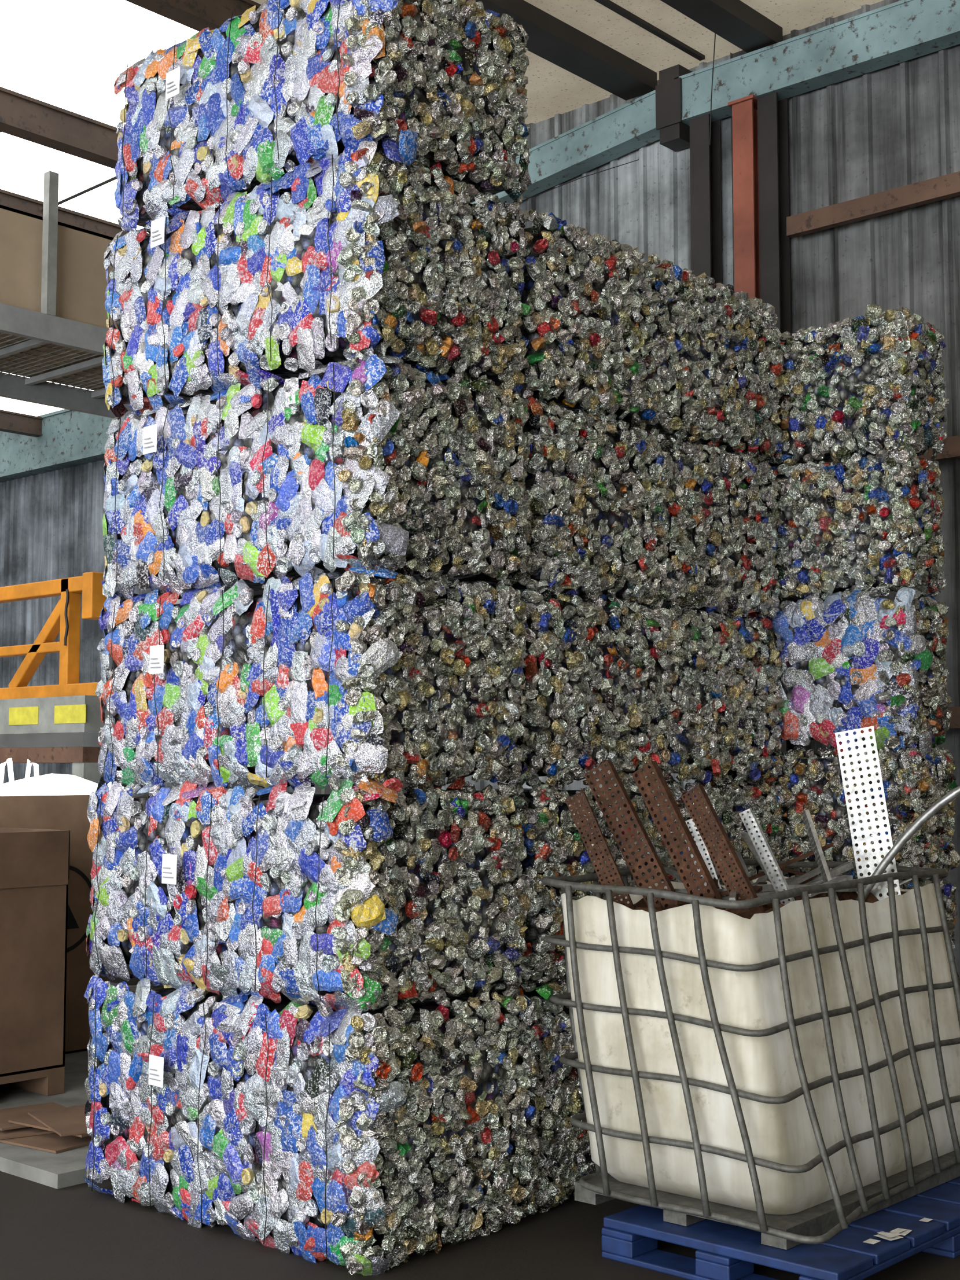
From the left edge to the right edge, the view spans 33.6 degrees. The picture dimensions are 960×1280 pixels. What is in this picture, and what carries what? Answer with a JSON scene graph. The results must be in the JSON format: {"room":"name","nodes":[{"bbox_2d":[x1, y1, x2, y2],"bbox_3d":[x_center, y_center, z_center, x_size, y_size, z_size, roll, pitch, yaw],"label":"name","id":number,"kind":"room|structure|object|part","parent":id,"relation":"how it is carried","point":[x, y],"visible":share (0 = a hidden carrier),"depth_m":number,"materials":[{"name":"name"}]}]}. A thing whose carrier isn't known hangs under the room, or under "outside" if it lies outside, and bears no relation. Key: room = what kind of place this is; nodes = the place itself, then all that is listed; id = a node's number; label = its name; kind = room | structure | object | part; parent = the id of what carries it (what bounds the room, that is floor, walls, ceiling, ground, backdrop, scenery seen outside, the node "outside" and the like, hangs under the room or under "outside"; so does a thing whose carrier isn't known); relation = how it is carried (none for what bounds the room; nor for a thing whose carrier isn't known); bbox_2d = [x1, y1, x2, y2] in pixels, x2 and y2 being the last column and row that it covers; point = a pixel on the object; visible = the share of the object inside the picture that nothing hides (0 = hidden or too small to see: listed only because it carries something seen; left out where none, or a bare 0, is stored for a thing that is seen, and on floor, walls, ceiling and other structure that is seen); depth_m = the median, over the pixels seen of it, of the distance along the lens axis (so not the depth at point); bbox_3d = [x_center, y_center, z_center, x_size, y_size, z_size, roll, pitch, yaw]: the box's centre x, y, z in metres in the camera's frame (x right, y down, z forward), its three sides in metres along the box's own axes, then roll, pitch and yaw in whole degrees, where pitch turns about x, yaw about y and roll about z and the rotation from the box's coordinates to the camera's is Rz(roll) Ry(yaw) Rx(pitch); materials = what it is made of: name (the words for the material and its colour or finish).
{"room":"recycling warehouse","nodes":[
{"label":"recycling warehouse","id":0,"kind":"room"},
{"bbox_2d":[0,409,120,482],"bbox_3d":[-3.780,-2.805,19.678,14.600,0.720,0.300,-4,-6,42],"label":"beam","id":1,"kind":"structure","parent":0,"point":[69,438],"depth_m":21.20,"materials":[{"name":"teal metal"}]},
{"bbox_2d":[0,0,198,416],"bbox_3d":[-11.112,-3.894,11.131,15.300,0.070,23.200,-4,-6,42],"label":"sky","id":2,"kind":"structure","parent":0,"point":[69,55],"depth_m":10.79,"materials":[{"name":"white"}]},
{"bbox_2d":[0,460,402,796],"bbox_3d":[-3.767,-0.210,19.578,14.480,7.050,0.028,-4,-6,42],"label":"cladding","id":3,"kind":"object","parent":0,"point":[51,522],"depth_m":21.51,"materials":[{"name":"metal"}]},
{"bbox_2d":[402,776,410,792],"bbox_3d":[5.178,-0.863,9.366,12.520,6.750,3.370,-4,-6,42],"label":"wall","id":4,"kind":"structure","parent":0,"point":[405,785],"depth_m":12.16,"materials":[{"name":"metal"}]},
{"bbox_2d":[0,964,959,1279],"bbox_3d":[-6.778,2.413,6.693,27.000,0.200,23.200,-4,-6,42],"label":"floor","id":5,"kind":"structure","parent":0,"point":[76,1232],"depth_m":5.87,"materials":[{"name":"concrete"}]},
{"bbox_2d":[0,982,129,1189],"bbox_3d":[-3.224,2.579,10.461,7.200,0.060,3.640,-4,-6,42],"label":"concrete slab","id":6,"kind":"object","parent":5,"relation":"on","point":[67,1168],"visible":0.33,"depth_m":7.10,"materials":[{"name":"concrete"}]},
{"bbox_2d":[0,1066,64,1095],"bbox_3d":[-2.904,2.317,8.403,1.100,0.135,0.920,-4,-6,42],"label":"wooden pallet","id":7,"kind":"object","parent":6,"relation":"on","point":[47,1082],"visible":0.56,"depth_m":8.33,"materials":[{"name":"wood"}]},
{"bbox_2d":[0,826,70,1076],"bbox_3d":[-2.904,1.631,8.457,1.124,1.234,0.944,-4,-6,42],"label":"box","id":8,"kind":"object","parent":7,"relation":"on","point":[35,863],"visible":1,"depth_m":8.28,"materials":[{"name":"cardboard"}]},
{"bbox_2d":[0,1101,92,1153],"bbox_3d":[-2.013,2.284,7.571,1.029,0.070,0.738,-4,-6,42],"label":"cardboard sheets","id":9,"kind":"object","parent":6,"relation":"on","point":[52,1127],"visible":0.64,"depth_m":7.37,"materials":[{"name":"brown cardboard"}]},
{"bbox_2d":[0,794,110,1053],"bbox_3d":[-2.977,1.726,9.830,1.102,1.538,0.900,-4,-6,42],"label":"box","id":10,"kind":"object","parent":6,"relation":"on","point":[67,812],"visible":0.22,"depth_m":9.60,"materials":[{"name":"brown cardboard"}]},
{"bbox_2d":[0,758,123,796],"bbox_3d":[-3.431,1.730,11.775,1.753,1.701,1.506,-4,-6,42],"label":"bag","id":11,"kind":"object","parent":6,"relation":"on","point":[50,784],"visible":0.21,"depth_m":11.33,"materials":[{"name":"white plastic"}]},
{"bbox_2d":[0,170,321,793],"bbox_3d":[-2.854,-0.166,9.623,1.490,5.400,3.760,-4,-6,42],"label":"shelving rack","id":12,"kind":"object","parent":5,"relation":"on","point":[53,281],"visible":0.32,"depth_m":9.35,"materials":[{"name":"grey metal"}]},
{"bbox_3d":[-2.477,-2.278,9.162,0.060,0.840,0.060,-4,-6,42],"label":"post","id":13,"kind":"part","parent":12,"relation":"part of","materials":[{"name":"grey metal"}]},
{"bbox_2d":[0,694,332,793],"bbox_3d":[-3.380,1.735,14.074,3.420,2.310,2.612,-4,-6,42],"label":"platform","id":14,"kind":"object","parent":5,"relation":"on","point":[62,729],"visible":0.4,"depth_m":12.33,"materials":[{"name":"grey paint"},{"name":"yellow paint"},{"name":"rusty steel"}]},
{"bbox_2d":[0,571,106,699],"bbox_3d":[-3.822,0.015,13.325,2.550,1.000,0.152,-4,-6,42],"label":"frame","id":15,"kind":"object","parent":14,"relation":"on","point":[65,618],"visible":0.88,"depth_m":12.89,"materials":[{"name":"paint"}]},
{"bbox_3d":[-3.328,-0.182,12.803,0.045,0.453,0.022,-4,-6,42],"label":"chain","id":16,"kind":"part","parent":15,"relation":"part of","materials":[{"name":"metal"}]},
{"bbox_2d":[83,969,543,1275],"bbox_3d":[-0.727,1.844,6.462,1.818,0.972,1.069,-4,-6,42],"label":"bale","id":17,"kind":"object","parent":5,"relation":"on","point":[352,1139],"visible":0.99,"depth_m":5.94,"materials":[{"name":"metal"}]},
{"bbox_2d":[86,776,530,1017],"bbox_3d":[-0.752,0.994,6.555,1.804,0.872,1.064,-4,-6,42],"label":"bale","id":18,"kind":"object","parent":17,"relation":"on","point":[372,893],"visible":1,"depth_m":6.05,"materials":[{"name":"metal"}]},
{"bbox_2d":[94,566,531,792],"bbox_3d":[-0.743,0.201,6.633,1.802,0.855,1.021,-4,-6,42],"label":"bale","id":19,"kind":"object","parent":18,"relation":"on","point":[298,681],"visible":1,"depth_m":6.13,"materials":[{"name":"metal"}]},
{"bbox_2d":[100,350,533,601],"bbox_3d":[-0.738,-0.599,6.686,1.799,0.878,1.023,-4,-6,42],"label":"bale","id":20,"kind":"object","parent":19,"relation":"on","point":[367,466],"visible":0.98,"depth_m":6.19,"materials":[{"name":"metal"}]},
{"bbox_2d":[102,135,531,418],"bbox_3d":[-0.748,-1.407,6.742,1.810,0.900,1.053,-4,-6,42],"label":"bale","id":21,"kind":"object","parent":20,"relation":"on","point":[370,258],"visible":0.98,"depth_m":6.25,"materials":[{"name":"metal"}]},
{"bbox_2d":[113,0,531,234],"bbox_3d":[-0.727,-2.165,6.782,1.787,0.853,1.060,-4,-6,42],"label":"bale","id":22,"kind":"object","parent":21,"relation":"on","point":[210,116],"visible":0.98,"depth_m":6.33,"materials":[{"name":"metal"}]},
{"bbox_2d":[432,965,596,1214],"bbox_3d":[0.501,1.911,7.346,1.108,0.944,1.988,-4,-6,42],"label":"bale","id":23,"kind":"object","parent":5,"relation":"on","point":[565,1157],"visible":0.12,"depth_m":6.39,"materials":[{"name":"metal"}]},
{"bbox_2d":[453,777,784,984],"bbox_3d":[0.480,1.064,7.420,1.113,0.844,1.972,-4,-6,42],"label":"bale","id":24,"kind":"object","parent":23,"relation":"on","point":[553,842],"visible":0.31,"depth_m":6.59,"materials":[{"name":"metal"}]},
{"bbox_2d":[471,589,785,786],"bbox_3d":[0.485,0.260,7.489,1.103,0.850,1.967,-4,-6,42],"label":"bale","id":25,"kind":"object","parent":24,"relation":"on","point":[688,695],"visible":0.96,"depth_m":7.02,"materials":[{"name":"metal"}]},
{"bbox_2d":[399,396,780,619],"bbox_3d":[0.486,-0.531,7.553,1.110,0.842,1.979,-4,-6,42],"label":"bale","id":26,"kind":"object","parent":25,"relation":"on","point":[632,515],"visible":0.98,"depth_m":7.07,"materials":[{"name":"metal"}]},
{"bbox_2d":[468,208,785,461],"bbox_3d":[0.499,-1.329,7.589,1.132,0.858,1.976,-4,-6,42],"label":"bale","id":27,"kind":"object","parent":26,"relation":"on","point":[666,348],"visible":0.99,"depth_m":7.10,"materials":[{"name":"metal"}]},
{"bbox_2d":[655,64,800,877],"bbox_3d":[1.569,-0.626,10.148,0.900,6.400,0.195,-4,-6,42],"label":"column","id":28,"kind":"structure","parent":5,"relation":"on","point":[706,222],"depth_m":10.31,"materials":[{"name":"metal"}]},
{"bbox_2d":[727,94,760,612],"bbox_3d":[1.727,-0.448,9.987,0.210,6.020,0.220,-4,-6,42],"label":"column","id":29,"kind":"structure","parent":5,"relation":"on","point":[746,254],"depth_m":10.12,"materials":[{"name":"red metal"}]},
{"bbox_2d":[470,0,959,204],"bbox_3d":[3.986,-3.630,8.184,12.414,0.548,0.160,-4,-6,42],"label":"beam","id":30,"kind":"structure","parent":29,"relation":"on","point":[902,30],"depth_m":10.04,"materials":[{"name":"teal metal"}]},
{"bbox_2d":[459,0,782,100],"bbox_3d":[-2.005,-4.590,0.465,9.650,0.125,19.600,-4,-6,42],"label":"beams","id":31,"kind":"structure","parent":30,"relation":"on","point":[551,39],"depth_m":10.04,"materials":[{"name":"black metal"}]},
{"bbox_2d":[601,1176,959,1279],"bbox_3d":[1.413,2.190,6.139,0.960,0.156,1.840,-4,-6,42],"label":"pallet","id":32,"kind":"object","parent":5,"relation":"on","point":[928,1221],"visible":0.45,"depth_m":5.59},
{"bbox_2d":[541,726,959,1249],"bbox_3d":[1.294,1.235,6.306,1.528,1.801,1.755,-4,-6,42],"label":"container","id":33,"kind":"object","parent":32,"relation":"on","point":[778,1057],"visible":1,"depth_m":5.91,"materials":[{"name":"plastic"}]},
{"bbox_3d":[1.178,1.536,6.404,1.024,1.073,1.594,-4,-6,42],"label":"tank","id":34,"kind":"part","parent":33,"relation":"part of","materials":[{"name":"plastic"}]},
{"bbox_3d":[1.712,2.089,7.855,1.299,0.668,0.519,-4,-6,42],"label":"bale","id":35,"kind":"object","parent":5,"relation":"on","visible":0},
{"bbox_2d":[782,873,959,1001],"bbox_3d":[1.709,1.475,7.909,1.295,0.661,0.521,-4,-6,42],"label":"bale","id":36,"kind":"object","parent":35,"relation":"on","point":[948,889],"visible":0.06,"depth_m":7.61,"materials":[{"name":"metal"}]},
{"bbox_2d":[701,743,959,882],"bbox_3d":[1.719,0.853,7.949,1.298,0.679,0.526,-4,-6,42],"label":"bale","id":37,"kind":"object","parent":36,"relation":"on","point":[810,780],"visible":0.52,"depth_m":7.62,"materials":[{"name":"metal"}]},
{"bbox_2d":[700,587,952,757],"bbox_3d":[1.696,0.184,7.994,1.303,0.821,0.554,-4,-6,42],"label":"bale","id":38,"kind":"object","parent":37,"relation":"on","point":[862,659],"visible":0.8,"depth_m":7.62,"materials":[{"name":"metal"}]},
{"bbox_2d":[763,445,946,604],"bbox_3d":[1.705,-0.534,8.062,1.274,0.734,0.525,-4,-6,42],"label":"bale","id":39,"kind":"object","parent":38,"relation":"on","point":[874,521],"visible":0.67,"depth_m":7.71,"materials":[{"name":"metal"}]},
{"bbox_2d":[707,303,949,469],"bbox_3d":[1.713,-1.222,8.114,1.299,0.735,0.536,-4,-6,42],"label":"bale","id":40,"kind":"object","parent":39,"relation":"on","point":[871,383],"visible":0.66,"depth_m":7.75,"materials":[{"name":"metal"}]},
{"bbox_2d":[251,0,883,124],"bbox_3d":[-2.236,-4.678,0.851,11.700,0.120,19.850,-4,-6,42],"label":"ceiling","id":41,"kind":"structure","parent":0,"point":[552,89],"depth_m":10.18,"materials":[{"name":"beige"}]},
{"bbox_2d":[0,0,515,437],"bbox_3d":[-11.003,-3.723,10.883,15.775,0.290,23.000,-4,-6,42],"label":"beam","id":42,"kind":"structure","parent":41,"relation":"attached to","point":[22,116],"depth_m":11.35,"materials":[{"name":"metal"}]},
{"bbox_2d":[0,131,116,211],"bbox_3d":[-3.676,-3.584,12.574,2.554,0.281,1.367,-4,-6,42],"label":"rod","id":43,"kind":"object","parent":42,"relation":"attached to","point":[114,178],"visible":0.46,"depth_m":12.52,"materials":[{"name":"metal"}]},
{"bbox_2d":[419,52,734,791],"bbox_3d":[0.561,-0.718,11.213,2.950,6.750,0.028,-4,-6,42],"label":"cladding","id":44,"kind":"object","parent":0,"point":[644,203],"visible":0.05,"depth_m":10.93,"materials":[{"name":"grey metal"}]},
{"bbox_2d":[522,33,715,200],"bbox_3d":[0.888,-3.488,10.745,1.754,0.701,0.106,-4,-6,42],"label":"wire","id":45,"kind":"object","parent":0,"point":[714,39],"depth_m":10.21,"materials":[{"name":"black metal"}]},
{"bbox_2d":[732,0,959,1027],"bbox_3d":[5.154,-1.044,7.061,9.450,6.750,0.028,-4,-6,42],"label":"cladding","id":46,"kind":"object","parent":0,"point":[896,125],"visible":0.3,"depth_m":9.62,"materials":[{"name":"grey metal"}]},
{"bbox_3d":[2.172,-2.015,-3.367,0.200,7.050,19.850,-4,-6,42],"label":"wall","id":47,"kind":"structure","parent":0,"visible":0},
{"bbox_2d":[786,171,959,728],"bbox_3d":[3.997,-1.191,7.995,12.400,3.210,0.060,-4,-6,42],"label":"beam","id":48,"kind":"structure","parent":47,"relation":"attached to","point":[946,186],"depth_m":9.48,"materials":[{"name":"metal"}]}
]}

